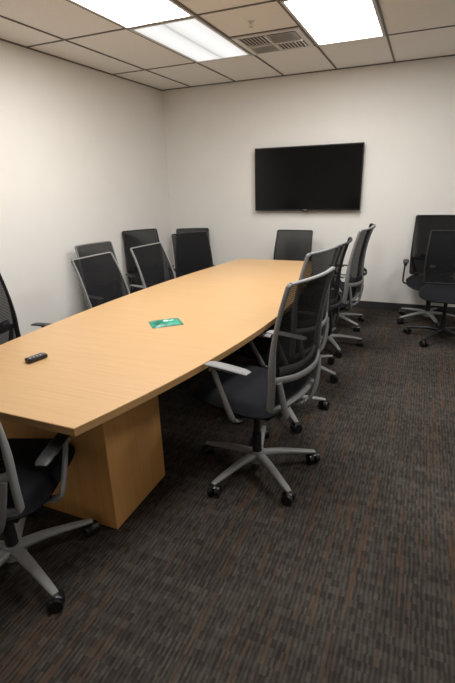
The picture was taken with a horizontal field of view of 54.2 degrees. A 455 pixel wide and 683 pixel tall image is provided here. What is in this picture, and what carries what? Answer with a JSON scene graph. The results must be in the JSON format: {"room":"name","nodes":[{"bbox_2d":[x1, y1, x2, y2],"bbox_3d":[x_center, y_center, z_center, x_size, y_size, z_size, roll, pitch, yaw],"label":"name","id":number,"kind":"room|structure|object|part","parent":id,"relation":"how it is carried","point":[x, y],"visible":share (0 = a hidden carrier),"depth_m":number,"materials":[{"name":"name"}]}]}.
{"room":"conference room","nodes":[
{"label":"conference room","id":0,"kind":"room"},
{"bbox_2d":[0,40,173,335],"bbox_3d":[-2.331,-0.787,3.041,0.100,2.729,7.552,7,22,22],"label":"wall","id":1,"kind":"structure","parent":0,"point":[83,160],"depth_m":4.45,"materials":[{"name":"paint"}]},
{"bbox_2d":[0,0,454,90],"bbox_3d":[0.448,-1.740,1.435,6.018,0.008,7.552,7,22,22],"label":"trim","id":2,"kind":"structure","parent":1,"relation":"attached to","point":[387,35],"depth_m":3.80,"materials":[{"name":"brown metal"}]},
{"bbox_2d":[0,307,454,682],"bbox_3d":[0.529,0.868,2.379,6.218,0.100,7.752,7,22,22],"label":"floor","id":3,"kind":"structure","parent":0,"point":[352,580],"depth_m":2.01,"materials":[{"name":"carpet"}]},
{"bbox_2d":[0,273,52,344],"bbox_3d":[-1.324,0.087,2.833,0.728,1.167,0.684,5,21,17],"label":"office chair","id":4,"kind":"object","parent":3,"relation":"on","point":[9,327],"visible":0.12,"depth_m":3.03,"materials":[{"name":"fabric"}]},
{"bbox_3d":[-1.593,-0.180,2.855,0.130,0.650,0.465,5,21,17],"label":"panel","id":5,"kind":"part","parent":4,"relation":"part of","materials":[{"name":"black fabric"}]},
{"bbox_3d":[-1.593,-0.179,2.856,0.162,0.666,0.484,5,21,17],"label":"frame","id":6,"kind":"part","parent":4,"relation":"part of","materials":[{"name":"black plastic"}]},
{"bbox_2d":[0,422,99,613],"bbox_3d":[-0.988,0.463,1.796,0.694,1.147,0.726,-1,20,3],"label":"office chair","id":7,"kind":"object","parent":3,"relation":"on","point":[31,469],"visible":0.99,"depth_m":1.80,"materials":[{"name":"fabric"}]},
{"bbox_3d":[-1.014,0.974,1.797,0.056,0.053,0.317,6,21,21],"label":"leg","id":8,"kind":"part","parent":7,"relation":"part of","materials":[{"name":"grey plastic"}]},
{"bbox_3d":[-0.979,0.332,1.448,0.465,0.650,0.130,-1,20,3],"label":"panel","id":9,"kind":"part","parent":7,"relation":"part of","materials":[{"name":"black plastic"}]},
{"bbox_3d":[-0.979,0.333,1.448,0.484,0.666,0.162,-1,20,3],"label":"frame","id":10,"kind":"part","parent":7,"relation":"part of","materials":[{"name":"grey plastic"}]},
{"bbox_3d":[-0.990,0.852,2.132,0.056,0.053,0.317,-6,20,-13],"label":"leg","id":11,"kind":"part","parent":7,"relation":"part of","materials":[{"name":"grey plastic"}]},
{"bbox_3d":[-0.800,0.949,1.846,0.317,0.053,0.056,14,25,38],"label":"leg","id":12,"kind":"part","parent":7,"relation":"part of","materials":[{"name":"grey plastic"}]},
{"bbox_3d":[-0.952,0.559,1.886,0.526,0.093,0.560,-1,20,3],"label":"seat","id":13,"kind":"part","parent":7,"relation":"part of","materials":[{"name":"fabric"}]},
{"bbox_3d":[-0.785,0.874,2.053,0.317,0.053,0.056,-14,23,-30],"label":"leg","id":14,"kind":"part","parent":7,"relation":"part of","materials":[{"name":"grey plastic"}]},
{"bbox_3d":[-0.743,0.517,1.814,0.186,0.236,0.160,-1,20,3],"label":"armrest","id":15,"kind":"part","parent":7,"relation":"part of","materials":[{"name":"grey plastic"}]},
{"bbox_2d":[71,252,129,308],"bbox_3d":[-0.780,-0.182,3.717,0.824,1.040,0.712,9,23,28],"label":"office chair","id":16,"kind":"object","parent":3,"relation":"on","point":[101,278],"visible":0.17,"depth_m":3.74,"materials":[{"name":"fabric"}]},
{"bbox_2d":[74,241,142,306],"bbox_3d":[-1.117,-0.500,4.658,0.730,1.017,0.693,13,25,36],"label":"office chair","id":17,"kind":"object","parent":3,"relation":"on","point":[83,250],"visible":0.08,"depth_m":4.70,"materials":[{"name":"fabric"}]},
{"bbox_3d":[-1.365,-0.710,4.742,0.130,0.650,0.465,13,25,36],"label":"panel","id":18,"kind":"part","parent":17,"relation":"part of","materials":[{"name":"black fabric"}]},
{"bbox_3d":[-1.364,-0.709,4.743,0.162,0.666,0.484,13,25,36],"label":"frame","id":19,"kind":"part","parent":17,"relation":"part of","materials":[{"name":"grey plastic"}]},
{"bbox_2d":[122,228,174,293],"bbox_3d":[-0.920,-0.780,5.358,0.694,1.057,0.718,-14,23,-30],"label":"office chair","id":20,"kind":"object","parent":3,"relation":"on","point":[131,238],"visible":0.26,"depth_m":5.45,"materials":[{"name":"fabric"}]},
{"bbox_3d":[-1.064,-0.652,5.287,0.186,0.271,0.160,-14,23,-30],"label":"armrest","id":21,"kind":"part","parent":20,"relation":"part of","materials":[{"name":"black plastic"}]},
{"bbox_3d":[-0.859,-0.613,5.383,0.526,0.093,0.560,-14,23,-30],"label":"seat","id":22,"kind":"part","parent":20,"relation":"part of","materials":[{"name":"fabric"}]},
{"bbox_3d":[-1.048,-1.047,5.528,0.465,0.650,0.130,-14,23,-30],"label":"panel","id":23,"kind":"part","parent":20,"relation":"part of","materials":[{"name":"black fabric"}]},
{"bbox_3d":[-1.048,-1.046,5.528,0.484,0.666,0.162,-14,23,-30],"label":"frame","id":24,"kind":"part","parent":20,"relation":"part of","materials":[{"name":"black plastic"}]},
{"bbox_2d":[0,259,303,528],"bbox_3d":[-0.190,0.030,3.521,1.365,0.740,3.710,7,22,22],"label":"conference table","id":25,"kind":"object","parent":3,"relation":"on","point":[101,379],"visible":0.78,"depth_m":2.31,"materials":[{"name":"brown wood"}]},
{"bbox_2d":[24,352,47,362],"bbox_3d":[-0.997,0.084,2.316,0.052,0.026,0.108,12,24,33],"label":"remote control","id":26,"kind":"object","parent":25,"relation":"on","point":[36,357],"visible":1,"depth_m":2.30,"materials":[{"name":"black plastic"}]},
{"bbox_2d":[149,318,182,327],"bbox_3d":[-0.396,-0.126,2.854,0.200,0.017,0.150,-8,21,-17],"label":"packet","id":27,"kind":"object","parent":25,"relation":"on","point":[171,321],"visible":1,"depth_m":2.82,"materials":[{"name":"green plastic"}]},
{"bbox_2d":[130,242,175,288],"bbox_3d":[-0.474,-0.396,4.304,0.835,1.025,0.693,10,23,29],"label":"office chair","id":28,"kind":"object","parent":3,"relation":"on","point":[154,266],"visible":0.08,"depth_m":4.38,"materials":[{"name":"fabric"}]},
{"bbox_2d":[171,231,212,277],"bbox_3d":[-0.259,-0.662,4.989,0.719,1.047,0.739,-13,23,-29],"label":"office chair","id":29,"kind":"object","parent":3,"relation":"on","point":[192,250],"visible":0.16,"depth_m":5.13,"materials":[{"name":"fabric"}]},
{"bbox_2d":[172,228,214,266],"bbox_3d":[-0.489,-0.999,6.030,0.710,0.987,0.701,-1,20,3],"label":"office chair","id":30,"kind":"object","parent":3,"relation":"on","point":[179,230],"visible":0.11,"depth_m":6.17,"materials":[{"name":"fabric"}]},
{"bbox_3d":[-0.477,-1.241,6.223,0.465,0.650,0.130,-1,20,3],"label":"panel","id":31,"kind":"part","parent":30,"relation":"part of","materials":[{"name":"black fabric"}]},
{"bbox_3d":[-0.477,-1.240,6.223,0.484,0.666,0.162,-1,20,3],"label":"frame","id":32,"kind":"part","parent":30,"relation":"part of","materials":[{"name":"black plastic"}]},
{"bbox_2d":[192,267,334,505],"bbox_3d":[0.143,0.190,2.406,0.727,1.179,0.712,13,24,35],"label":"office chair","id":33,"kind":"object","parent":3,"relation":"on","point":[256,393],"visible":1,"depth_m":2.23,"materials":[{"name":"fabric"}]},
{"bbox_3d":[0.024,0.246,2.255,0.160,0.301,0.186,13,24,35],"label":"armrest","id":34,"kind":"part","parent":33,"relation":"part of","materials":[{"name":"grey plastic"}]},
{"bbox_3d":[0.008,0.628,2.665,0.317,0.053,0.056,9,23,28],"label":"leg","id":35,"kind":"part","parent":33,"relation":"part of","materials":[{"name":"grey plastic"}]},
{"bbox_3d":[0.036,0.702,2.459,0.317,0.053,0.056,-19,26,-40],"label":"leg","id":36,"kind":"part","parent":33,"relation":"part of","materials":[{"name":"grey plastic"}]},
{"bbox_3d":[0.121,0.262,2.469,0.560,0.093,0.526,13,24,35],"label":"seat","id":37,"kind":"part","parent":33,"relation":"part of","materials":[{"name":"fabric"}]},
{"bbox_3d":[0.208,0.590,2.752,0.056,0.053,0.317,2,20,11],"label":"leg","id":38,"kind":"part","parent":33,"relation":"part of","materials":[{"name":"grey plastic"}]},
{"bbox_3d":[0.252,0.710,2.418,0.056,0.053,0.317,-11,22,-23],"label":"leg","id":39,"kind":"part","parent":33,"relation":"part of","materials":[{"name":"grey plastic"}]},
{"bbox_3d":[0.358,0.641,2.599,0.317,0.053,0.056,-4,20,-6],"label":"leg","id":40,"kind":"part","parent":33,"relation":"part of","materials":[{"name":"grey plastic"}]},
{"bbox_3d":[0.374,-0.010,2.160,0.162,0.646,0.484,12,24,35],"label":"frame","id":41,"kind":"part","parent":33,"relation":"part of","materials":[{"name":"grey plastic"}]},
{"bbox_3d":[0.373,-0.011,2.160,0.130,0.630,0.465,12,24,35],"label":"panel","id":42,"kind":"part","parent":33,"relation":"part of","materials":[{"name":"black fabric"}]},
{"bbox_2d":[233,244,339,433],"bbox_3d":[0.354,-0.068,3.086,0.722,1.189,0.711,12,24,34],"label":"office chair","id":43,"kind":"object","parent":3,"relation":"on","point":[315,263],"visible":0.33,"depth_m":2.93,"materials":[{"name":"fabric"}]},
{"bbox_3d":[0.316,0.025,3.137,0.560,0.093,0.526,12,24,34],"label":"seat","id":44,"kind":"part","parent":43,"relation":"part of","materials":[{"name":"fabric"}]},
{"bbox_3d":[0.224,0.040,2.932,0.160,0.236,0.186,12,24,34],"label":"armrest","id":45,"kind":"part","parent":43,"relation":"part of","materials":[{"name":"grey plastic"}]},
{"bbox_3d":[0.417,0.468,3.073,0.056,0.053,0.317,-7,20,-14],"label":"leg","id":46,"kind":"part","parent":43,"relation":"part of","materials":[{"name":"grey plastic"}]},
{"bbox_3d":[0.555,0.405,3.234,0.317,0.053,0.056,-1,20,3],"label":"leg","id":47,"kind":"part","parent":43,"relation":"part of","materials":[{"name":"grey plastic"}]},
{"bbox_3d":[0.572,-0.259,2.829,0.162,0.666,0.484,11,24,34],"label":"frame","id":48,"kind":"part","parent":43,"relation":"part of","materials":[{"name":"grey plastic"}]},
{"bbox_3d":[0.572,-0.260,2.829,0.119,0.652,0.465,12,24,34],"label":"panel","id":49,"kind":"part","parent":43,"relation":"part of","materials":[{"name":"black fabric"}]},
{"bbox_2d":[273,230,312,260],"bbox_3d":[0.727,-0.792,5.340,0.699,0.996,0.771,7,22,24],"label":"office chair","id":50,"kind":"object","parent":3,"relation":"on","point":[293,245],"visible":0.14,"depth_m":5.51,"materials":[{"name":"fabric"}]},
{"bbox_2d":[259,237,352,382],"bbox_3d":[0.616,-0.267,3.689,0.732,1.137,0.695,6,21,21],"label":"office chair","id":51,"kind":"object","parent":3,"relation":"on","point":[335,299],"visible":0.3,"depth_m":3.50,"materials":[{"name":"fabric"}]},
{"bbox_3d":[0.804,0.139,3.948,0.317,0.053,0.056,-11,22,-25],"label":"leg","id":52,"kind":"part","parent":51,"relation":"part of","materials":[{"name":"grey plastic"}]},
{"bbox_3d":[0.771,0.214,3.744,0.317,0.053,0.056,17,27,42],"label":"leg","id":53,"kind":"part","parent":51,"relation":"part of","materials":[{"name":"grey plastic"}]},
{"bbox_3d":[0.881,-0.467,3.525,0.130,0.650,0.465,6,21,21],"label":"panel","id":54,"kind":"part","parent":51,"relation":"part of","materials":[{"name":"black"}]},
{"bbox_3d":[0.881,-0.466,3.526,0.162,0.666,0.484,6,21,21],"label":"frame","id":55,"kind":"part","parent":51,"relation":"part of","materials":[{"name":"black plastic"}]},
{"bbox_2d":[327,225,374,357],"bbox_3d":[0.993,-0.520,4.313,0.724,1.167,0.701,10,23,29],"label":"office chair","id":56,"kind":"object","parent":3,"relation":"on","point":[354,278],"visible":0.64,"depth_m":4.06,"materials":[{"name":"plastic"}]},
{"bbox_3d":[1.020,0.010,4.286,0.056,0.053,0.317,-5,20,-8],"label":"leg","id":57,"kind":"part","parent":56,"relation":"part of","materials":[{"name":"grey plastic"}]},
{"bbox_3d":[0.936,-0.414,4.357,0.560,0.093,0.526,10,23,29],"label":"seat","id":58,"kind":"part","parent":56,"relation":"part of","materials":[{"name":"fabric"}]},
{"bbox_3d":[1.176,-0.048,4.432,0.317,0.053,0.056,1,20,9],"label":"leg","id":59,"kind":"part","parent":56,"relation":"part of","materials":[{"name":"grey plastic"}]},
{"bbox_3d":[1.214,-0.705,4.069,0.162,0.666,0.484,10,23,29],"label":"frame","id":60,"kind":"part","parent":56,"relation":"part of","materials":[{"name":"grey plastic"}]},
{"bbox_3d":[1.214,-0.706,4.069,0.130,0.650,0.465,10,23,29],"label":"panel","id":61,"kind":"part","parent":56,"relation":"part of","materials":[{"name":"black fabric"}]},
{"bbox_2d":[336,223,375,330],"bbox_3d":[1.225,-0.732,4.968,0.739,1.107,0.703,4,21,14],"label":"office chair","id":62,"kind":"object","parent":3,"relation":"on","point":[361,317],"visible":0.24,"depth_m":4.96,"materials":[{"name":"plastic"}]},
{"bbox_3d":[1.179,-0.595,5.010,0.560,0.093,0.526,4,21,14],"label":"seat","id":63,"kind":"part","parent":62,"relation":"part of","materials":[{"name":"fabric"}]},
{"bbox_3d":[1.334,-0.241,4.954,0.056,0.053,0.317,-13,23,-29],"label":"leg","id":64,"kind":"part","parent":62,"relation":"part of","materials":[{"name":"grey plastic"}]},
{"bbox_3d":[1.419,-0.313,5.144,0.317,0.053,0.056,-6,20,-12],"label":"leg","id":65,"kind":"part","parent":62,"relation":"part of","materials":[{"name":"grey plastic"}]},
{"bbox_3d":[1.492,-0.915,4.803,0.162,0.666,0.484,4,21,14],"label":"frame","id":66,"kind":"part","parent":62,"relation":"part of","materials":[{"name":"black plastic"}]},
{"bbox_2d":[397,215,454,326],"bbox_3d":[2.306,-0.779,4.931,0.693,1.157,0.731,6,21,20],"label":"office chair","id":67,"kind":"object","parent":3,"relation":"on","point":[424,224],"visible":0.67,"depth_m":5.09,"materials":[{"name":"fabric"}]},
{"bbox_3d":[2.079,-0.760,5.021,0.186,0.271,0.160,6,21,20],"label":"armrest","id":68,"kind":"part","parent":67,"relation":"part of","materials":[{"name":"black plastic"}]},
{"bbox_3d":[2.196,-0.378,5.257,0.056,0.053,0.317,-13,23,-29],"label":"leg","id":69,"kind":"part","parent":67,"relation":"part of","materials":[{"name":"grey plastic"}]},
{"bbox_3d":[2.111,-0.306,5.067,0.317,0.053,0.056,-6,20,-12],"label":"leg","id":70,"kind":"part","parent":67,"relation":"part of","materials":[{"name":"grey plastic"}]},
{"bbox_3d":[2.265,-0.655,4.937,0.526,0.093,0.560,6,21,20],"label":"seat","id":71,"kind":"part","parent":67,"relation":"part of","materials":[{"name":"fabric"}]},
{"bbox_3d":[2.277,-0.262,4.930,0.056,0.053,0.317,0,20,5],"label":"leg","id":72,"kind":"part","parent":67,"relation":"part of","materials":[{"name":"grey plastic"}]},
{"bbox_3d":[2.373,-1.105,5.107,0.484,0.666,0.162,6,21,20],"label":"frame","id":73,"kind":"part","parent":67,"relation":"part of","materials":[{"name":"black plastic"}]},
{"bbox_3d":[2.373,-1.107,5.106,0.465,0.650,0.130,6,21,20],"label":"panel","id":74,"kind":"part","parent":67,"relation":"part of","materials":[{"name":"black fabric"}]},
{"bbox_3d":[2.466,-0.306,5.035,0.317,0.053,0.056,7,22,22],"label":"leg","id":75,"kind":"part","parent":67,"relation":"part of","materials":[{"name":"grey plastic"}]},
{"bbox_2d":[403,230,454,346],"bbox_3d":[2.167,-0.529,4.410,0.710,1.050,0.714,7,22,24],"label":"office chair","id":76,"kind":"object","parent":3,"relation":"on","point":[439,268],"visible":1,"depth_m":4.55,"materials":[{"name":"fabric"}]},
{"bbox_3d":[2.034,-0.148,4.635,0.317,0.053,0.056,11,24,32],"label":"leg","id":77,"kind":"part","parent":76,"relation":"part of","materials":[{"name":"black plastic"}]},
{"bbox_3d":[2.042,-0.073,4.428,0.317,0.053,0.056,-16,25,-35],"label":"leg","id":78,"kind":"part","parent":76,"relation":"part of","materials":[{"name":"black plastic"}]},
{"bbox_3d":[2.157,-0.474,4.358,0.526,0.093,0.560,7,22,24],"label":"seat","id":79,"kind":"part","parent":76,"relation":"part of","materials":[{"name":"fabric"}]},
{"bbox_3d":[2.289,-0.856,4.543,0.484,0.533,0.162,7,22,24],"label":"frame","id":80,"kind":"part","parent":76,"relation":"part of","materials":[{"name":"black plastic"}]},
{"bbox_3d":[2.289,-0.857,4.543,0.465,0.520,0.130,7,22,24],"label":"panel","id":81,"kind":"part","parent":76,"relation":"part of","materials":[{"name":"black fabric"}]},
{"bbox_3d":[2.254,-0.058,4.369,0.056,0.053,0.317,-9,21,-18],"label":"leg","id":82,"kind":"part","parent":76,"relation":"part of","materials":[{"name":"black plastic"}]},
{"bbox_2d":[0,0,454,89],"bbox_3d":[0.447,-1.790,1.417,6.218,0.100,7.752,7,22,22],"label":"ceiling","id":83,"kind":"structure","parent":0,"point":[63,19],"depth_m":3.86,"materials":[{"name":"tile"}]},
{"bbox_2d":[68,0,193,28],"bbox_3d":[-0.742,-2.200,2.815,0.586,0.008,1.196,7,22,22],"label":"recessed light","id":84,"kind":"object","parent":83,"relation":"in","point":[127,14],"visible":1,"depth_m":3.09,"materials":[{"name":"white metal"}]},
{"bbox_2d":[129,16,251,62],"bbox_3d":[-0.269,-2.595,3.868,0.586,0.008,1.196,7,22,22],"label":"recessed light","id":85,"kind":"object","parent":83,"relation":"in","point":[192,38],"visible":1,"depth_m":3.76,"materials":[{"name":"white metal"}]},
{"bbox_2d":[231,27,313,54],"bbox_3d":[0.412,-2.621,3.906,0.580,0.023,0.580,7,22,22],"label":"ceiling vent","id":86,"kind":"object","parent":83,"relation":"in","point":[292,38],"visible":1,"depth_m":3.85,"materials":[{"name":"metal"}]},
{"bbox_2d":[280,0,384,45],"bbox_3d":[0.855,-2.465,3.412,0.586,0.008,1.196,7,22,22],"label":"recessed light","id":87,"kind":"object","parent":83,"relation":"in","point":[325,22],"visible":1,"depth_m":3.38,"materials":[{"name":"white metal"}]},
{"bbox_2d":[162,56,454,306],"bbox_3d":[1.970,-1.702,5.199,6.218,2.729,0.100,7,22,22],"label":"wall","id":88,"kind":"structure","parent":0,"point":[403,113],"depth_m":5.36,"materials":[{"name":"paint"}]},
{"bbox_2d":[255,142,364,211],"bbox_3d":[0.969,-1.984,5.436,1.318,0.756,0.082,7,22,22],"label":"television","id":89,"kind":"object","parent":88,"relation":"attached to","point":[326,177],"visible":1,"depth_m":5.38,"materials":[{"name":"black plastic"}]},
{"bbox_2d":[352,300,454,314],"bbox_3d":[1.987,-0.446,5.599,6.018,0.095,0.012,7,22,22],"label":"baseboard","id":90,"kind":"structure","parent":88,"relation":"attached to","point":[362,304],"depth_m":5.56,"materials":[{"name":"plastic"}]}
]}

